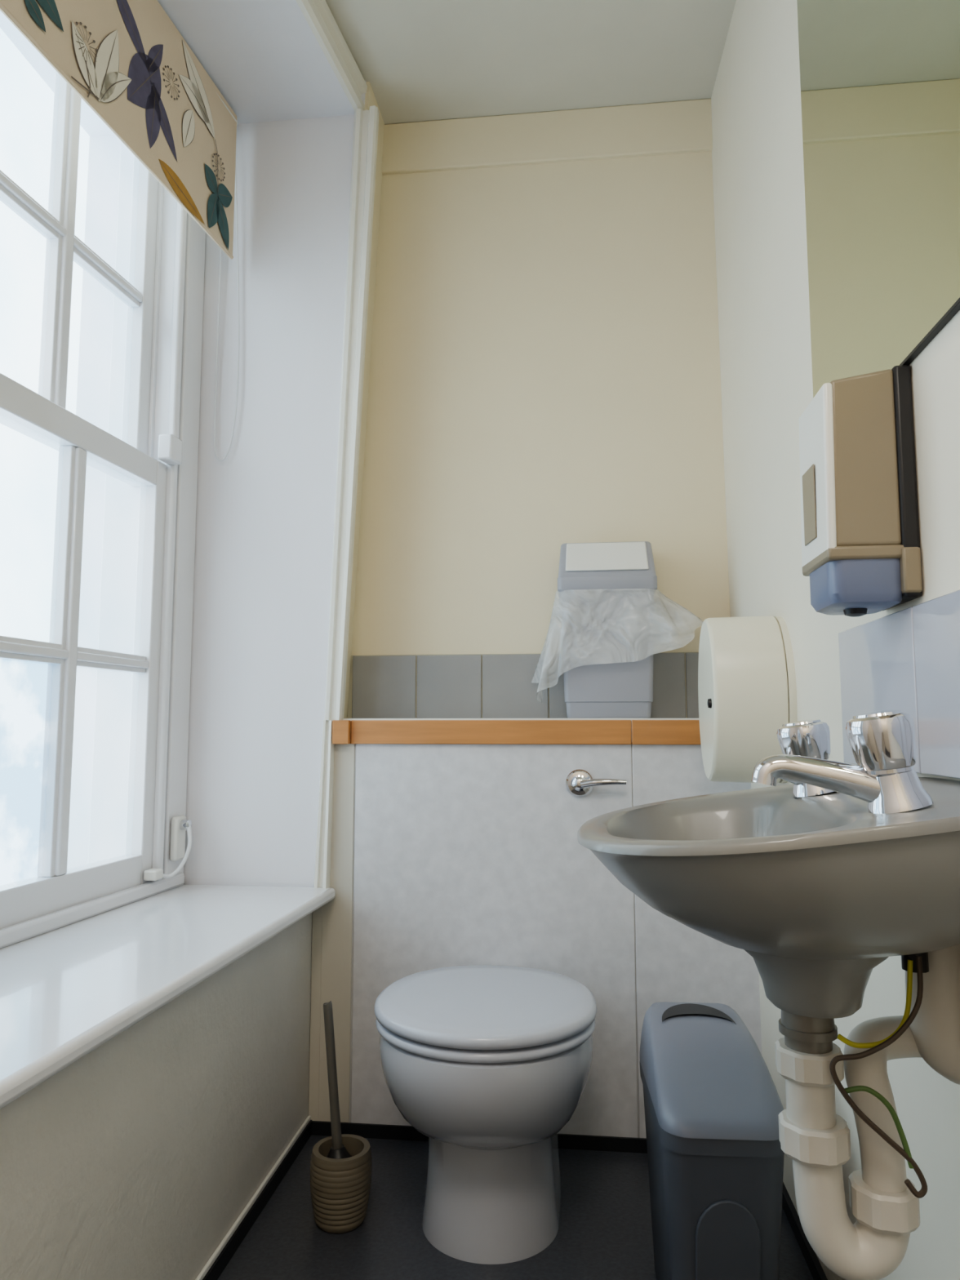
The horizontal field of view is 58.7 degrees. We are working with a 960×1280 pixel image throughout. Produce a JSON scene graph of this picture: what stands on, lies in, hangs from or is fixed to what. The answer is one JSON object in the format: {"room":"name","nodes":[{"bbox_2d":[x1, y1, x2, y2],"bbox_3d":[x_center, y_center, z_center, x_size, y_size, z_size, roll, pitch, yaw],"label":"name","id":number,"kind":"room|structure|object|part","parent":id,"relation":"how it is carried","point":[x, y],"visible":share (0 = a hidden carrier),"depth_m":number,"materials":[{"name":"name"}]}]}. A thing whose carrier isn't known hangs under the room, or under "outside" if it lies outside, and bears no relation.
{"room":"bathroom","nodes":[
{"label":"bathroom","id":0,"kind":"room"},
{"bbox_2d":[0,872,184,948],"bbox_3d":[-0.810,0.495,1.381,0.106,0.030,1.250,-1,-6,6],"label":"window frame","id":1,"kind":"structure","parent":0,"point":[21,931],"depth_m":1.63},
{"bbox_2d":[0,912,312,1279],"bbox_3d":[-0.872,0.704,0.500,0.640,0.520,3.335,-1,-6,6],"label":"wall","id":2,"kind":"structure","parent":0,"point":[136,1159],"depth_m":1.26,"materials":[{"name":"paint"}]},
{"bbox_2d":[0,884,335,1109],"bbox_3d":[-0.695,0.502,1.171,0.547,0.028,1.662,-1,-6,6],"label":"windowsill","id":3,"kind":"structure","parent":2,"relation":"attached to","point":[66,992],"depth_m":1.33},
{"bbox_3d":[-0.695,0.502,1.171,0.547,0.028,1.662,-1,-6,6],"label":"window sill","id":4,"kind":"part","parent":3,"relation":"part of","materials":[{"name":"white paint"}]},
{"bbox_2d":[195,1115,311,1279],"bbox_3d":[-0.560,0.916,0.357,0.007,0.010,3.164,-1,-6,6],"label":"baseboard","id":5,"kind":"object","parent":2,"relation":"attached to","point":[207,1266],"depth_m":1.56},
{"bbox_2d":[202,1120,311,1279],"bbox_3d":[-0.558,0.936,0.354,0.010,0.030,3.164,-1,-6,6],"label":"baseboard","id":6,"kind":"structure","parent":2,"relation":"attached to","point":[228,1251],"depth_m":1.58,"materials":[{"name":"plastic"}]},
{"bbox_2d":[151,200,186,881],"bbox_3d":[-0.719,-0.391,1.992,0.021,1.900,0.024,-1,-6,6],"label":"window frame","id":7,"kind":"structure","parent":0,"point":[181,214],"depth_m":1.97,"materials":[{"name":"white wood"}]},
{"bbox_2d":[0,0,354,136],"bbox_3d":[-0.744,-1.438,1.527,0.715,0.090,1.365,-1,-6,6],"label":"wall","id":8,"kind":"structure","parent":0,"point":[264,57],"depth_m":1.98,"materials":[{"name":"white paint"}]},
{"bbox_2d":[66,80,366,887],"bbox_3d":[-0.645,-0.401,2.187,0.742,2.020,0.170,-1,-6,6],"label":"wall","id":9,"kind":"structure","parent":0,"point":[265,512],"depth_m":2.09,"materials":[{"name":"white paint"}]},
{"bbox_2d":[0,141,176,928],"bbox_3d":[-0.905,-0.441,1.444,0.179,1.930,1.375,-1,-6,10],"label":"window","id":10,"kind":"structure","parent":9,"relation":"in","point":[20,406],"depth_m":1.94,"materials":[{"name":"white paint"}]},
{"bbox_2d":[0,658,53,879],"bbox_3d":[-0.831,0.231,1.489,0.001,0.401,0.232,-1,-6,10],"label":"pane","id":11,"kind":"object","parent":10,"relation":"attached to","point":[23,789],"visible":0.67,"depth_m":1.55,"materials":[{"name":"clear glass"}]},
{"bbox_2d":[36,445,75,876],"bbox_3d":[-0.803,0.032,1.643,0.031,0.822,0.047,-1,-6,6],"label":"bar","id":12,"kind":"object","parent":10,"relation":"attached to","point":[64,510],"visible":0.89,"depth_m":1.63,"materials":[{"name":"white paint"}]},
{"bbox_2d":[54,447,87,875],"bbox_3d":[-0.797,0.032,1.643,0.033,0.822,0.027,-1,-6,6],"label":"window muntin","id":13,"kind":"object","parent":12,"relation":"attached to","point":[80,464],"visible":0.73,"depth_m":1.64,"materials":[{"name":"white paint"}]},
{"bbox_2d":[38,71,81,408],"bbox_3d":[-0.853,-0.859,1.740,0.031,0.860,0.047,-1,-6,6],"label":"bar","id":14,"kind":"object","parent":10,"relation":"attached to","point":[62,89],"visible":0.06,"depth_m":1.71,"materials":[{"name":"white paint"}]},
{"bbox_2d":[53,86,81,408],"bbox_3d":[-0.847,-0.859,1.739,0.033,0.860,0.027,-1,-6,6],"label":"window muntin","id":15,"kind":"object","parent":14,"relation":"attached to","point":[74,115],"visible":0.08,"depth_m":1.73,"materials":[{"name":"white paint"}]},
{"bbox_3d":[-0.899,-0.437,1.440,0.042,0.040,1.045,-1,-6,10],"label":"upper rail bottom","id":16,"kind":"part","parent":10,"relation":"part of","materials":[{"name":"white wood"}]},
{"bbox_2d":[0,169,140,306],"bbox_3d":[-0.900,-0.846,1.482,0.026,0.037,1.044,-1,-6,10],"label":"bar","id":17,"kind":"object","parent":10,"relation":"attached to","point":[6,197],"visible":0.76,"depth_m":1.71,"materials":[{"name":"white paint"}]},
{"bbox_2d":[0,172,142,302],"bbox_3d":[-0.894,-0.846,1.481,0.031,0.017,1.044,-1,-6,10],"label":"window muntin","id":18,"kind":"object","parent":17,"relation":"attached to","point":[5,182],"visible":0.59,"depth_m":1.71,"materials":[{"name":"white paint"}]},
{"bbox_3d":[-0.849,0.456,1.344,0.042,0.081,1.045,-1,-6,10],"label":"bottom of the lower rail","id":19,"kind":"part","parent":10,"relation":"part of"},
{"bbox_2d":[0,0,239,461],"bbox_3d":[-0.766,-0.943,1.500,0.061,0.888,1.312,-1,-6,12],"label":"roller blind","id":20,"kind":"object","parent":10,"relation":"attached to","point":[127,60],"visible":1,"depth_m":1.78,"materials":[{"name":"fabric"}]},
{"bbox_3d":[-0.725,-1.014,1.568,0.001,0.018,0.076,-1,-6,12],"label":"stem","id":21,"kind":"part","parent":20,"relation":"part of","materials":[{"name":"brown fabric"}]},
{"bbox_3d":[-0.724,-1.034,1.575,0.001,0.066,0.018,-1,-6,12],"label":"stem","id":22,"kind":"part","parent":20,"relation":"part of","materials":[{"name":"brown fabric"}]},
{"bbox_3d":[-0.628,-1.131,2.034,0.002,0.121,0.024,-1,-6,6],"label":"stem","id":23,"kind":"part","parent":20,"relation":"part of","materials":[{"name":"brown fabric"}]},
{"bbox_3d":[-0.626,-0.868,2.126,0.061,0.864,0.015,-1,-6,6],"label":"pull cord","id":24,"kind":"part","parent":20,"relation":"part of","materials":[{"name":"white plastic"}]},
{"bbox_3d":[-0.800,-0.845,2.022,0.045,0.970,0.050,-1,-6,6],"label":"upper stile","id":25,"kind":"part","parent":10,"relation":"part of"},
{"bbox_3d":[-0.750,0.071,1.923,0.045,0.963,0.050,-1,-6,6],"label":"lower stile","id":26,"kind":"part","parent":10,"relation":"part of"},
{"bbox_2d":[147,182,164,457],"bbox_3d":[-0.771,-0.848,2.040,0.009,0.920,0.012,-1,-6,6],"label":"window sash stile","id":27,"kind":"object","parent":10,"relation":"attached to","point":[161,188],"visible":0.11,"depth_m":2.03,"materials":[{"name":"white paint"}]},
{"bbox_2d":[143,815,191,880],"bbox_3d":[-0.689,0.466,1.914,0.055,0.130,0.141,-1,-6,14],"label":"window restrictor","id":28,"kind":"object","parent":10,"relation":"attached to","point":[180,824],"depth_m":1.94,"materials":[{"name":"white plastic"}]},
{"bbox_2d":[157,433,182,465],"bbox_3d":[-0.714,-0.439,1.966,0.037,0.060,0.050,-1,-6,6],"label":"block","id":29,"kind":"object","parent":10,"relation":"attached to","point":[170,446],"visible":1,"depth_m":1.94,"materials":[{"name":"white paint"}]},
{"bbox_2d":[163,212,205,874],"bbox_3d":[-0.709,-0.379,2.061,0.019,1.910,0.082,-1,-6,6],"label":"lining","id":30,"kind":"object","parent":10,"relation":"attached to","point":[189,412],"depth_m":2.04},
{"bbox_3d":[-0.852,0.005,1.378,0.031,0.822,0.045,-1,-6,6],"label":"bar","id":31,"kind":"object","parent":10,"relation":"attached to","visible":0},
{"bbox_2d":[0,635,146,673],"bbox_3d":[-0.850,0.004,1.390,0.026,0.038,1.044,-1,-6,10],"label":"bar","id":32,"kind":"object","parent":31,"relation":"attached to","point":[6,655],"visible":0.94,"depth_m":1.67,"materials":[{"name":"white paint"}]},
{"bbox_2d":[0,640,148,668],"bbox_3d":[-0.845,0.003,1.389,0.031,0.018,1.044,-1,-6,10],"label":"window muntin","id":33,"kind":"object","parent":32,"relation":"attached to","point":[5,646],"visible":0.9,"depth_m":1.62,"materials":[{"name":"white paint"}]},
{"bbox_2d":[313,720,334,888],"bbox_3d":[-0.362,0.378,1.977,0.041,0.382,0.026,-1,-6,6],"label":"trim strip","id":34,"kind":"structure","parent":9,"relation":"attached to","point":[324,828],"depth_m":1.97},
{"bbox_2d":[324,105,379,719],"bbox_3d":[-0.310,-0.572,2.067,0.110,1.525,0.026,-1,-6,6],"label":"window trim","id":35,"kind":"structure","parent":9,"relation":"attached to","point":[366,122],"depth_m":2.06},
{"bbox_2d":[308,906,322,1120],"bbox_3d":[-0.365,0.862,2.027,0.023,0.514,0.169,-1,-6,6],"label":"cabinet filler","id":36,"kind":"object","parent":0,"point":[314,1054],"depth_m":1.94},
{"bbox_2d":[295,0,367,111],"bbox_3d":[-0.460,-1.440,1.483,0.199,0.085,1.440,-1,-6,6],"label":"trim","id":37,"kind":"structure","parent":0,"point":[317,14],"depth_m":1.99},
{"bbox_2d":[343,81,384,718],"bbox_3d":[-0.327,-0.608,2.174,0.121,1.610,0.166,-1,-6,6],"label":"wall","id":38,"kind":"structure","parent":0,"point":[370,99],"depth_m":2.23,"materials":[{"name":"beige paint"}]},
{"bbox_2d":[217,1134,813,1279],"bbox_3d":[-0.143,1.008,0.419,1.600,0.100,3.600,-1,-6,6],"label":"floor","id":39,"kind":"structure","parent":0,"point":[605,1231],"depth_m":1.53,"materials":[{"name":"plastic"}]},
{"bbox_2d":[309,1000,372,1233],"bbox_3d":[-0.258,0.880,1.599,0.114,0.392,0.114,-1,-6,6],"label":"toilet brush","id":40,"kind":"object","parent":39,"relation":"on","point":[341,1168],"visible":1,"depth_m":1.55,"materials":[{"name":"wicker"}]},
{"bbox_3d":[-0.276,0.831,1.605,0.045,0.293,0.020,-1,-6,6],"label":"handle","id":41,"kind":"part","parent":40,"relation":"part of","materials":[{"name":"black plastic"}]},
{"bbox_2d":[373,964,596,1264],"bbox_3d":[0.020,0.863,1.606,0.398,0.428,0.573,-1,-6,6],"label":"toilet","id":42,"kind":"object","parent":39,"relation":"on","point":[488,1064],"visible":1,"depth_m":1.45,"materials":[{"name":"white ceramic"}]},
{"bbox_3d":[0.011,0.681,1.545,0.392,0.017,0.405,-1,-6,6],"label":"seat","id":43,"kind":"part","parent":42,"relation":"part of","materials":[{"name":"plastic"}]},
{"bbox_3d":[0.011,0.655,1.548,0.398,0.027,0.415,-1,-6,6],"label":"lid","id":44,"kind":"part","parent":42,"relation":"part of","materials":[{"name":"plastic"}]},
{"bbox_2d":[318,718,762,1137],"bbox_3d":[0.129,0.649,1.979,0.975,0.929,0.196,-1,-6,6],"label":"panel","id":45,"kind":"object","parent":39,"relation":"on","point":[455,842],"visible":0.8,"depth_m":1.93,"materials":[{"name":"laminate"}]},
{"bbox_2d":[311,1120,647,1153],"bbox_3d":[0.109,1.090,1.861,0.979,0.028,0.006,-1,-6,6],"label":"baseboard","id":46,"kind":"structure","parent":45,"relation":"attached to","point":[598,1143],"depth_m":1.88,"materials":[{"name":"plastic"}]},
{"bbox_3d":[0.035,0.678,2.000,0.635,0.875,0.169,-1,-6,6],"label":"panel","id":47,"kind":"part","parent":45,"relation":"part of","materials":[{"name":"laminate"}]},
{"bbox_2d":[565,768,626,797],"bbox_3d":[0.258,0.321,1.902,0.133,0.062,0.046,-1,-6,6],"label":"flush lever","id":48,"kind":"object","parent":45,"relation":"attached to","point":[580,783],"visible":1,"depth_m":1.90,"materials":[{"name":"silver metal"}]},
{"bbox_3d":[0.273,0.318,1.887,0.101,0.023,0.019,-2,-6,15],"label":"lever","id":49,"kind":"part","parent":48,"relation":"part of","materials":[{"name":"silver metal"}]},
{"bbox_2d":[536,541,703,718],"bbox_3d":[0.323,-0.025,2.019,0.411,0.418,0.186,-1,-6,6],"label":"waste bin","id":50,"kind":"object","parent":45,"relation":"on","point":[606,619],"visible":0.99,"depth_m":1.97,"materials":[{"name":"grey plastic"}]},
{"bbox_2d":[558,541,656,577],"bbox_3d":[0.303,-0.185,2.056,0.228,0.092,0.147,-1,-6,6],"label":"hood","id":51,"kind":"object","parent":50,"relation":"attached to","point":[602,559],"depth_m":2.00,"materials":[{"name":"grey plastic"}]},
{"bbox_3d":[0.484,0.673,1.950,0.264,0.875,0.169,-1,-6,6],"label":"panel","id":52,"kind":"part","parent":45,"relation":"part of","materials":[{"name":"laminate"}]},
{"bbox_2d":[639,1001,784,1279],"bbox_3d":[0.359,0.836,1.340,0.183,0.428,0.317,0,-6,4],"label":"bin","id":53,"kind":"object","parent":39,"relation":"on","point":[713,1105],"visible":0.93,"depth_m":1.22,"materials":[{"name":"grey plastic"}]},
{"bbox_2d":[639,1001,783,1140],"bbox_3d":[0.359,0.671,1.356,0.183,0.089,0.316,0,-6,4],"label":"hood","id":54,"kind":"object","parent":53,"relation":"attached to","point":[705,1077],"depth_m":1.29,"materials":[{"name":"grey plastic"}]},
{"bbox_2d":[325,0,736,124],"bbox_3d":[-0.292,-1.617,0.703,1.900,0.100,3.600,-1,-6,6],"label":"ceiling","id":55,"kind":"structure","parent":0,"point":[421,60],"depth_m":2.07,"materials":[{"name":"paint"}]},
{"bbox_2d":[351,151,729,655],"bbox_3d":[0.046,-0.136,2.229,1.600,2.540,0.120,-1,-6,6],"label":"wall","id":56,"kind":"structure","parent":0,"point":[545,372],"depth_m":2.21,"materials":[{"name":"beige paint"}]},
{"bbox_2d":[347,652,698,718],"bbox_3d":[0.143,0.115,2.127,0.967,0.162,0.008,-1,-6,6],"label":"tile backsplash","id":57,"kind":"object","parent":56,"relation":"attached to","point":[465,686],"visible":0.56,"depth_m":2.14,"materials":[{"name":"tile"}]},
{"bbox_2d":[381,98,712,175],"bbox_3d":[0.171,-1.337,2.275,0.905,0.140,0.022,-1,-6,6],"label":"band","id":58,"kind":"object","parent":56,"relation":"attached to","point":[683,126],"visible":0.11,"depth_m":2.26,"materials":[{"name":"beige paint"}]},
{"bbox_2d":[711,0,959,1279],"bbox_3d":[0.490,-0.314,0.475,0.144,2.540,3.385,-1,-6,6],"label":"wall","id":59,"kind":"structure","parent":0,"point":[762,265],"depth_m":1.54,"materials":[{"name":"beige paint"}]},
{"bbox_2d":[697,615,797,783],"bbox_3d":[0.496,0.111,1.607,0.152,0.314,0.207,-1,-6,6],"label":"dispenser","id":60,"kind":"object","parent":59,"relation":"attached to","point":[747,687],"visible":0.88,"depth_m":1.52,"materials":[{"name":"beige plastic"}]},
{"bbox_2d":[577,777,959,1018],"bbox_3d":[0.294,0.251,0.852,0.389,0.217,0.423,-1,-6,6],"label":"washbasin","id":61,"kind":"object","parent":59,"relation":"attached to","point":[820,891],"visible":0.94,"depth_m":0.70,"materials":[{"name":"ceramic"}]},
{"bbox_2d":[754,719,833,797],"bbox_3d":[0.355,0.133,0.963,0.099,0.087,0.056,-1,-6,6],"label":"tap","id":62,"kind":"object","parent":61,"relation":"on","point":[806,738],"visible":0.48,"depth_m":0.94,"materials":[{"name":"silver metal"}]},
{"bbox_3d":[0.344,0.151,0.952,0.077,0.042,0.034,1,-6,-11],"label":"spout","id":63,"kind":"part","parent":62,"relation":"part of","materials":[{"name":"silver metal"}]},
{"bbox_3d":[0.365,0.118,0.963,0.055,0.053,0.056,-1,-6,6],"label":"handle","id":64,"kind":"part","parent":62,"relation":"part of","materials":[{"name":"silver metal"}]},
{"bbox_2d":[751,709,933,813],"bbox_3d":[0.322,0.108,0.762,0.151,0.092,0.056,-1,-6,6],"label":"tap","id":65,"kind":"object","parent":61,"relation":"on","point":[883,746],"visible":1,"depth_m":0.74,"materials":[{"name":"silver metal"}]},
{"bbox_3d":[0.311,0.128,0.771,0.126,0.049,0.034,-2,-6,15],"label":"spout","id":66,"kind":"part","parent":65,"relation":"part of","materials":[{"name":"silver metal"}]},
{"bbox_3d":[0.357,0.093,0.759,0.055,0.058,0.056,-1,-6,6],"label":"handle","id":67,"kind":"part","parent":65,"relation":"part of","materials":[{"name":"silver metal"}]},
{"bbox_2d":[774,944,959,1279],"bbox_3d":[0.395,0.449,0.836,0.211,0.317,0.085,1,-6,-12],"label":"trap","id":68,"kind":"object","parent":61,"relation":"attached to","point":[816,1139],"visible":0.88,"depth_m":0.81,"materials":[{"name":"white plastic"}]},
{"bbox_2d":[778,955,927,1198],"bbox_3d":[0.351,0.402,0.811,0.128,0.206,0.054,-4,-7,36],"label":"cable","id":69,"kind":"object","parent":68,"relation":"attached to","point":[907,1020],"visible":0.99,"depth_m":0.79,"materials":[{"name":"black rubber"}]},
{"bbox_2d":[782,1182,827,1279],"bbox_3d":[0.425,0.924,0.244,0.010,0.030,3.164,-1,-6,6],"label":"baseboard","id":70,"kind":"structure","parent":59,"relation":"attached to","point":[815,1268],"depth_m":1.49,"materials":[{"name":"plastic"}]},
{"bbox_2d":[799,364,922,617],"bbox_3d":[0.454,-0.170,1.034,0.103,0.287,0.124,-1,-6,6],"label":"soap dispenser","id":71,"kind":"object","parent":59,"relation":"attached to","point":[861,554],"visible":1,"depth_m":0.98,"materials":[{"name":"plastic"}]},
{"bbox_3d":[0.495,-0.178,1.032,0.020,0.272,0.121,-1,-6,6],"label":"plate","id":72,"kind":"part","parent":71,"relation":"part of","materials":[{"name":"plastic"}]},
{"bbox_2d":[796,0,959,398],"bbox_3d":[0.474,-0.922,0.863,0.008,1.172,1.127,-1,-6,6],"label":"wall mirror","id":73,"kind":"object","parent":59,"relation":"attached to","point":[880,79],"visible":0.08,"depth_m":1.07,"materials":[{"name":"mirror"}]},
{"bbox_2d":[838,589,959,778],"bbox_3d":[0.479,0.041,0.819,0.010,0.188,0.834,-1,-6,6],"label":"tile backsplash","id":74,"kind":"structure","parent":59,"relation":"attached to","point":[908,660],"depth_m":0.96,"materials":[{"name":"tile"}]}
]}

